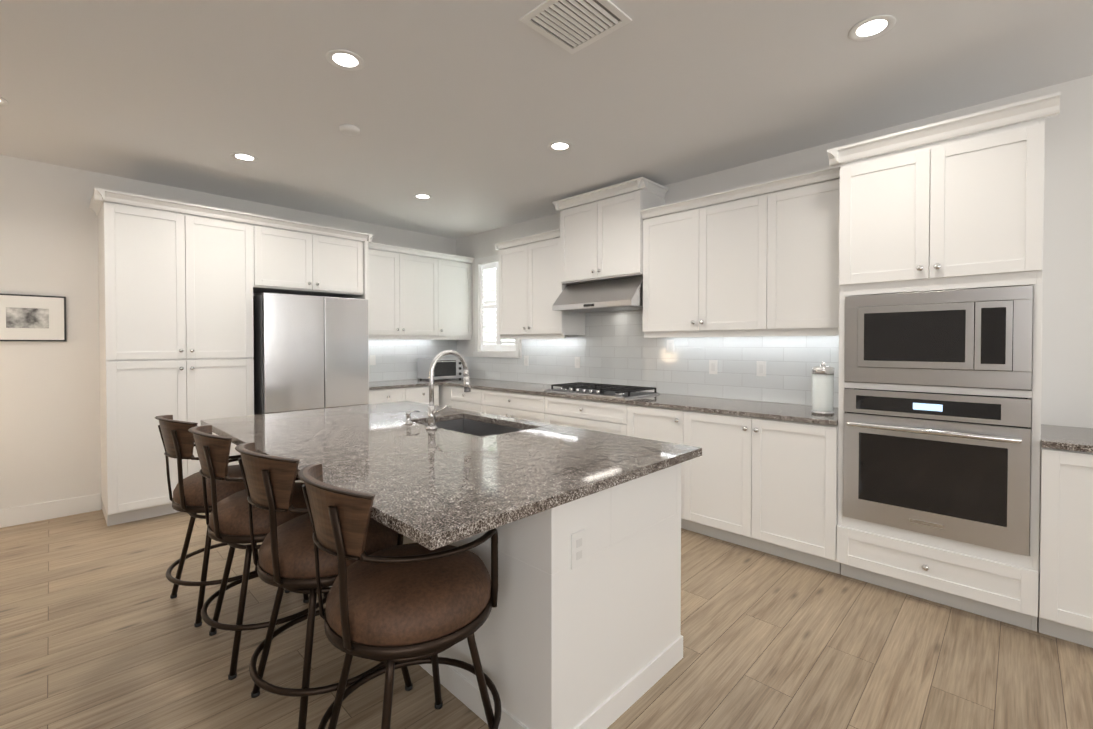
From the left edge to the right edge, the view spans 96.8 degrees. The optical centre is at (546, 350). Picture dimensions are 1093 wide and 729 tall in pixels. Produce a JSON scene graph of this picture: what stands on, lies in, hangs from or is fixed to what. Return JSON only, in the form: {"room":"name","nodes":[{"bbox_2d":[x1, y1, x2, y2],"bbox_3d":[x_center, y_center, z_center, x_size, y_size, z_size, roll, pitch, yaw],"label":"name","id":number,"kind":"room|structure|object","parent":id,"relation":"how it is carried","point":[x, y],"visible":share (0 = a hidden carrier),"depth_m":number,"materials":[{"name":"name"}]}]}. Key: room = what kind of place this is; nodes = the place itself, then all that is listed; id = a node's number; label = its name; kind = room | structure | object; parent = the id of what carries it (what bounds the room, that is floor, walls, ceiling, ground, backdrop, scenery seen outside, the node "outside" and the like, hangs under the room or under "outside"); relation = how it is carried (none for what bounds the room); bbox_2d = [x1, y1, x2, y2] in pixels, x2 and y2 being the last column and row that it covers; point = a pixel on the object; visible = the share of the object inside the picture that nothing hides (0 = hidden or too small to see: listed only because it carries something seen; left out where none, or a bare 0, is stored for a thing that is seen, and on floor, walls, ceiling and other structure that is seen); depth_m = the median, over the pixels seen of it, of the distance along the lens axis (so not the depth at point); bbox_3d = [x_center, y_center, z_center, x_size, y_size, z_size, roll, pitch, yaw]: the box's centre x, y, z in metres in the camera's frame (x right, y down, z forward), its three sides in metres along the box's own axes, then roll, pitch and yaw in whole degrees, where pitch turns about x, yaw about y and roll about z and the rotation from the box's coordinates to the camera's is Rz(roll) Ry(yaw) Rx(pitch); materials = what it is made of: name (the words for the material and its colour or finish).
{"room":"kitchen","nodes":[
{"label":"kitchen","id":0,"kind":"room"},
{"bbox_2d":[0,155,455,509],"bbox_3d":[-4.103,-0.066,3.553,0.120,2.740,8.430,1,1,44],"label":"wall","id":1,"kind":"structure","parent":0,"point":[50,441],"depth_m":3.78,"materials":[{"name":"white paint"}]},
{"bbox_2d":[0,293,66,340],"bbox_3d":[-3.903,-0.244,3.649,0.026,0.350,0.410,1,1,44],"label":"picture frame","id":2,"kind":"object","parent":1,"relation":"attached to","point":[32,317],"visible":0.97,"depth_m":3.66,"materials":[{"name":"black"}]},
{"bbox_2d":[0,493,100,527],"bbox_3d":[-5.262,1.254,2.283,0.017,0.135,4.668,1,1,44],"label":"baseboard","id":3,"kind":"structure","parent":1,"relation":"attached to","point":[19,515],"depth_m":3.73,"materials":[{"name":"white wood"}]},
{"bbox_2d":[257,215,364,298],"bbox_3d":[-2.408,-0.864,4.747,0.619,0.615,0.982,1,1,44],"label":"upper cabinet","id":4,"kind":"object","parent":1,"relation":"attached to","point":[295,258],"depth_m":4.52,"materials":[{"name":"white wood"}]},
{"bbox_2d":[369,339,456,381],"bbox_3d":[-1.732,0.096,5.888,0.009,0.523,1.500,1,1,44],"label":"tile backsplash","id":5,"kind":"structure","parent":1,"relation":"attached to","point":[396,359],"depth_m":5.85,"materials":[{"name":"white tile"}]},
{"bbox_2d":[370,355,375,364],"bbox_3d":[-2.007,0.112,5.597,0.005,0.114,0.070,1,1,44],"label":"electrical outlet","id":6,"kind":"object","parent":5,"relation":"attached to","point":[372,359],"visible":1,"depth_m":5.60,"materials":[{"name":"white plastic"}]},
{"bbox_2d":[368,242,473,339],"bbox_3d":[-1.588,-0.650,5.749,0.396,1.040,1.518,1,1,44],"label":"upper cabinet","id":7,"kind":"object","parent":1,"relation":"attached to","point":[418,294],"visible":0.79,"depth_m":5.63,"materials":[{"name":"white wood"}]},
{"bbox_2d":[0,509,1092,728],"bbox_3d":[-0.880,1.397,0.425,9.130,0.100,8.430,1,1,44],"label":"floor","id":8,"kind":"structure","parent":0,"point":[98,630],"depth_m":2.10,"materials":[{"name":"brown wood"}]},
{"bbox_2d":[97,188,256,525],"bbox_3d":[-3.083,0.067,4.068,0.619,2.460,0.950,1,1,44],"label":"tall cabinet","id":9,"kind":"object","parent":8,"relation":"on","point":[180,283],"depth_m":3.76,"materials":[{"name":"white wood"}]},
{"bbox_2d":[155,415,289,626],"bbox_3d":[-1.713,0.822,2.596,0.555,0.991,0.592,1,1,39],"label":"stool","id":10,"kind":"object","parent":8,"relation":"on","point":[177,436],"visible":0.56,"depth_m":2.38,"materials":[{"name":"leather"}]},
{"bbox_2d":[188,425,328,679],"bbox_3d":[-1.279,0.827,2.236,0.592,0.991,0.555,-1,1,-44],"label":"stool","id":11,"kind":"object","parent":8,"relation":"on","point":[227,520],"visible":0.6,"depth_m":2.02,"materials":[{"name":"leather"}]},
{"bbox_2d":[253,292,368,414],"bbox_3d":[-2.339,0.394,4.711,0.735,1.790,0.920,1,1,44],"label":"fridge","id":12,"kind":"object","parent":8,"relation":"on","point":[310,352],"visible":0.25,"depth_m":4.38,"materials":[{"name":"grey metal"}]},
{"bbox_2d":[235,442,412,728],"bbox_3d":[-0.842,0.832,1.865,0.555,0.991,0.591,1,1,41],"label":"stool","id":13,"kind":"object","parent":8,"relation":"on","point":[286,560],"visible":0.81,"depth_m":1.66,"materials":[{"name":"leather"}]},
{"bbox_2d":[298,464,501,728],"bbox_3d":[-0.433,0.837,1.500,0.591,0.991,0.555,-1,1,-42],"label":"stool","id":14,"kind":"object","parent":8,"relation":"on","point":[400,606],"visible":0.98,"depth_m":1.33,"materials":[{"name":"leather"}]},
{"bbox_2d":[369,385,438,405],"bbox_3d":[-1.731,0.838,5.428,0.668,0.883,0.830,1,1,44],"label":"base cabinet","id":15,"kind":"object","parent":8,"relation":"on","point":[415,394],"visible":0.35,"depth_m":5.20,"materials":[{"name":"white wood"}]},
{"bbox_2d":[438,385,445,406],"bbox_3d":[-1.125,0.831,5.931,0.833,0.884,0.639,1,1,44],"label":"base cabinet","id":16,"kind":"object","parent":8,"relation":"on","point":[442,388],"depth_m":5.58,"materials":[{"name":"white wood"}]},
{"bbox_2d":[369,379,440,389],"bbox_3d":[-1.724,0.379,5.443,0.648,0.030,0.870,1,1,44],"label":"countertop","id":17,"kind":"structure","parent":16,"relation":"on","point":[414,382],"depth_m":5.37,"materials":[{"name":"stone"}]},
{"bbox_2d":[437,378,837,425],"bbox_3d":[0.225,0.390,4.601,4.614,0.030,0.648,1,1,44],"label":"countertop","id":18,"kind":"structure","parent":16,"relation":"on","point":[781,411],"depth_m":3.62,"materials":[{"name":"stone"}]},
{"bbox_2d":[417,357,462,379],"bbox_3d":[-1.294,0.224,5.964,0.377,0.265,0.440,1,1,44],"label":"toaster oven","id":19,"kind":"object","parent":18,"relation":"on","point":[448,367],"visible":0.83,"depth_m":5.85,"materials":[{"name":"silver metal"}]},
{"bbox_2d":[543,382,659,398],"bbox_3d":[0.475,0.349,4.333,0.910,0.058,0.515,1,1,44],"label":"cooktop","id":20,"kind":"object","parent":18,"relation":"in","point":[606,390],"visible":1,"depth_m":4.20,"materials":[{"name":"silver metal"}]},
{"bbox_2d":[811,362,834,414],"bbox_3d":[1.726,0.233,3.029,0.124,0.325,0.124,1,1,44],"label":"canister","id":21,"kind":"object","parent":18,"relation":"on","point":[822,389],"visible":1,"depth_m":2.98,"materials":[{"name":"white ceramic"}]},
{"bbox_2d":[446,385,475,410],"bbox_3d":[-0.640,0.837,5.458,0.638,0.884,0.639,1,1,44],"label":"base cabinet","id":22,"kind":"object","parent":8,"relation":"on","point":[456,398],"depth_m":5.31,"materials":[{"name":"white wood"}]},
{"bbox_2d":[295,417,682,728],"bbox_3d":[-0.513,0.878,2.594,2.292,0.880,0.832,1,1,44],"label":"kitchen island","id":23,"kind":"object","parent":8,"relation":"on","point":[595,641],"depth_m":1.69,"materials":[{"name":"white wood"}]},
{"bbox_2d":[201,407,636,549],"bbox_3d":[-0.842,0.424,2.237,2.416,0.034,0.815,1,1,44],"label":"island countertop","id":24,"kind":"structure","parent":23,"relation":"on","point":[437,488],"depth_m":1.70,"materials":[{"name":"grey stone"}]},
{"bbox_2d":[345,401,701,480],"bbox_3d":[-0.382,0.417,2.708,2.416,0.034,0.501,1,1,44],"label":"island countertop","id":25,"kind":"structure","parent":23,"relation":"on","point":[648,456],"depth_m":2.17,"materials":[{"name":"grey stone"}]},
{"bbox_2d":[405,410,419,423],"bbox_3d":[-0.739,0.364,2.668,0.040,0.073,0.086,1,1,44],"label":"soap dispenser","id":26,"kind":"object","parent":25,"relation":"on","point":[408,417],"visible":1,"depth_m":2.64,"materials":[{"name":"silver metal"}]},
{"bbox_2d":[426,350,470,429],"bbox_3d":[-0.488,0.199,2.539,0.133,0.405,0.274,1,1,44],"label":"faucet","id":27,"kind":"object","parent":25,"relation":"on","point":[432,412],"visible":1,"depth_m":2.48,"materials":[{"name":"silver metal"}]},
{"bbox_2d":[571,529,585,569],"bbox_3d":[0.106,0.651,1.591,0.006,0.114,0.070,1,1,44],"label":"outlet","id":28,"kind":"object","parent":23,"relation":"attached to","point":[578,548],"visible":1,"depth_m":1.59,"materials":[{"name":"white plastic"}]},
{"bbox_2d":[474,389,537,421],"bbox_3d":[-0.145,0.844,4.975,0.978,0.884,0.639,1,1,44],"label":"base cabinet","id":29,"kind":"object","parent":8,"relation":"on","point":[501,403],"depth_m":4.76,"materials":[{"name":"white wood"}]},
{"bbox_2d":[538,395,625,435],"bbox_3d":[0.527,0.853,4.319,1.017,0.884,0.639,1,1,44],"label":"base cabinet","id":30,"kind":"object","parent":8,"relation":"on","point":[607,417],"depth_m":4.08,"materials":[{"name":"white wood"}]},
{"bbox_2d":[626,404,673,442],"bbox_3d":[1.041,0.860,3.816,0.539,0.884,0.639,1,1,44],"label":"base cabinet","id":31,"kind":"object","parent":8,"relation":"on","point":[645,422],"depth_m":3.63,"materials":[{"name":"white wood"}]},
{"bbox_2d":[674,409,840,573],"bbox_3d":[1.514,0.866,3.355,1.019,0.884,0.639,1,1,44],"label":"base cabinet","id":32,"kind":"object","parent":8,"relation":"on","point":[769,486],"depth_m":3.06,"materials":[{"name":"white wood"}]},
{"bbox_2d":[827,92,1060,631],"bbox_3d":[2.151,0.091,2.687,0.907,2.451,0.689,1,1,44],"label":"tall cabinet","id":33,"kind":"object","parent":8,"relation":"on","point":[957,203],"visible":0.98,"depth_m":2.42,"materials":[{"name":"white wood"}]},
{"bbox_2d":[843,388,1030,555],"bbox_3d":[2.125,0.579,2.663,0.748,0.720,0.653,1,1,44],"label":"wall oven","id":34,"kind":"object","parent":33,"relation":"in","point":[956,467],"visible":0.96,"depth_m":2.44,"materials":[{"name":"silver metal"}]},
{"bbox_2d":[844,285,1032,389],"bbox_3d":[2.133,-0.065,2.663,0.748,0.478,0.550,1,1,44],"label":"microwave","id":35,"kind":"object","parent":33,"relation":"in","point":[980,337],"visible":1,"depth_m":2.43,"materials":[{"name":"silver metal"}]},
{"bbox_2d":[1038,424,1092,647],"bbox_3d":[2.813,0.867,2.066,1.008,0.915,0.668,1,1,44],"label":"base cabinet","id":36,"kind":"object","parent":8,"relation":"on","point":[1065,601],"visible":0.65,"depth_m":2.15,"materials":[{"name":"white wood"}]},
{"bbox_2d":[0,0,1092,238],"bbox_3d":[-0.880,-1.443,0.387,9.130,0.100,8.430,1,1,44],"label":"ceiling","id":37,"kind":"structure","parent":0,"point":[464,114],"depth_m":2.63,"materials":[{"name":"white paint"}]},
{"bbox_2d":[0,97,8,104],"bbox_3d":[-3.149,-1.421,2.722,0.176,0.006,0.176,1,1,44],"label":"recessed light","id":38,"kind":"object","parent":37,"relation":"in","point":[3,101],"visible":0.98,"depth_m":2.77,"materials":[{"name":"white"}]},
{"bbox_2d":[230,152,257,161],"bbox_3d":[-2.241,-1.433,3.596,0.176,0.006,0.176,1,1,44],"label":"recessed light","id":39,"kind":"object","parent":37,"relation":"in","point":[245,157],"visible":1,"depth_m":3.60,"materials":[{"name":"white"}]},
{"bbox_2d":[326,49,364,70],"bbox_3d":[-0.981,-1.416,2.366,0.176,0.006,0.176,1,1,44],"label":"recessed light","id":40,"kind":"object","parent":37,"relation":"in","point":[345,60],"visible":1,"depth_m":2.36,"materials":[{"name":"white"}]},
{"bbox_2d":[339,124,359,135],"bbox_3d":[-1.266,-1.414,3.120,0.124,0.030,0.124,1,1,44],"label":"smoke detector","id":41,"kind":"object","parent":37,"relation":"attached to","point":[349,130],"visible":1,"depth_m":3.09,"materials":[{"name":"white plastic"}]},
{"bbox_2d":[413,194,431,199],"bbox_3d":[-1.163,-1.446,4.556,0.176,0.006,0.176,1,1,44],"label":"recessed light","id":42,"kind":"object","parent":37,"relation":"in","point":[423,196],"visible":1,"depth_m":4.55,"materials":[{"name":"white"}]},
{"bbox_2d":[548,141,572,151],"bbox_3d":[0.095,-1.430,3.397,0.176,0.006,0.176,1,1,44],"label":"recessed light","id":43,"kind":"object","parent":37,"relation":"in","point":[559,146],"visible":1,"depth_m":3.40,"materials":[{"name":"white"}]},
{"bbox_2d":[520,0,631,53],"bbox_3d":[0.125,-1.411,2.068,0.340,0.009,0.340,1,1,44],"label":"ceiling vent","id":44,"kind":"object","parent":37,"relation":"in","point":[572,26],"visible":1,"depth_m":2.07,"materials":[{"name":"white metal"}]},
{"bbox_2d":[848,15,895,40],"bbox_3d":[1.426,-1.413,2.126,0.176,0.006,0.176,1,1,44],"label":"recessed light","id":45,"kind":"object","parent":37,"relation":"in","point":[873,27],"visible":1,"depth_m":2.12,"materials":[{"name":"white"}]},
{"bbox_2d":[456,75,1092,427],"bbox_3d":[2.023,-0.063,3.379,8.890,2.740,0.120,1,1,44],"label":"wall","id":46,"kind":"structure","parent":0,"point":[1067,358],"depth_m":2.59,"materials":[{"name":"white paint"}]},
{"bbox_2d":[473,254,520,357],"bbox_3d":[-0.569,-0.537,5.879,0.850,1.230,0.154,1,1,44],"label":"window shutters","id":47,"kind":"object","parent":46,"relation":"attached to","point":[484,278],"visible":0.67,"depth_m":6.00,"materials":[{"name":"white"}]},
{"bbox_2d":[463,310,838,407],"bbox_3d":[0.448,-0.131,4.823,4.614,1.004,0.008,1,1,44],"label":"tile backsplash","id":48,"kind":"structure","parent":46,"relation":"attached to","point":[614,347],"depth_m":4.21,"materials":[{"name":"white tile"}]},
{"bbox_2d":[524,355,528,365],"bbox_3d":[-0.229,0.114,5.477,0.070,0.114,0.006,1,1,44],"label":"electrical outlet","id":49,"kind":"object","parent":48,"relation":"attached to","point":[526,360],"visible":1,"depth_m":5.47,"materials":[{"name":"white plastic"}]},
{"bbox_2d":[575,357,579,367],"bbox_3d":[0.315,0.121,4.946,0.070,0.114,0.006,1,1,44],"label":"electrical outlet","id":50,"kind":"object","parent":48,"relation":"attached to","point":[577,362],"visible":1,"depth_m":4.94,"materials":[{"name":"white plastic"}]},
{"bbox_2d":[667,340,673,352],"bbox_3d":[1.073,-0.034,4.203,0.070,0.114,0.006,1,1,44],"label":"electrical outlet","id":51,"kind":"object","parent":48,"relation":"attached to","point":[670,346],"visible":1,"depth_m":4.20,"materials":[{"name":"white plastic"}]},
{"bbox_2d":[709,360,717,373],"bbox_3d":[1.352,0.134,3.933,0.070,0.114,0.006,1,1,44],"label":"electrical outlet","id":52,"kind":"object","parent":48,"relation":"attached to","point":[713,364],"visible":1,"depth_m":3.93,"materials":[{"name":"white plastic"}]},
{"bbox_2d":[756,361,765,375],"bbox_3d":[1.624,0.138,3.667,0.070,0.114,0.006,1,1,44],"label":"electrical outlet","id":53,"kind":"object","parent":48,"relation":"attached to","point":[760,368],"visible":1,"depth_m":3.67,"materials":[{"name":"white plastic"}]},
{"bbox_2d":[493,165,839,338],"bbox_3d":[0.745,-0.755,4.227,3.368,1.291,0.434,1,1,44],"label":"upper cabinet","id":54,"kind":"object","parent":46,"relation":"attached to","point":[760,259],"visible":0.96,"depth_m":3.66,"materials":[{"name":"white wood"}]},
{"bbox_2d":[552,276,642,312],"bbox_3d":[0.538,-0.498,4.380,0.878,0.261,0.490,1,1,44],"label":"range hood","id":55,"kind":"object","parent":54,"relation":"attached to","point":[622,294],"visible":0.79,"depth_m":4.22,"materials":[{"name":"silver metal"}]},
{"label":"outside","id":56,"kind":"structure","parent":0,"visible":0},
{"bbox_2d":[487,268,514,344],"bbox_3d":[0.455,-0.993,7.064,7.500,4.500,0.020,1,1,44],"label":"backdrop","id":57,"kind":"structure","parent":56,"point":[495,315],"depth_m":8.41,"materials":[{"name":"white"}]}
]}

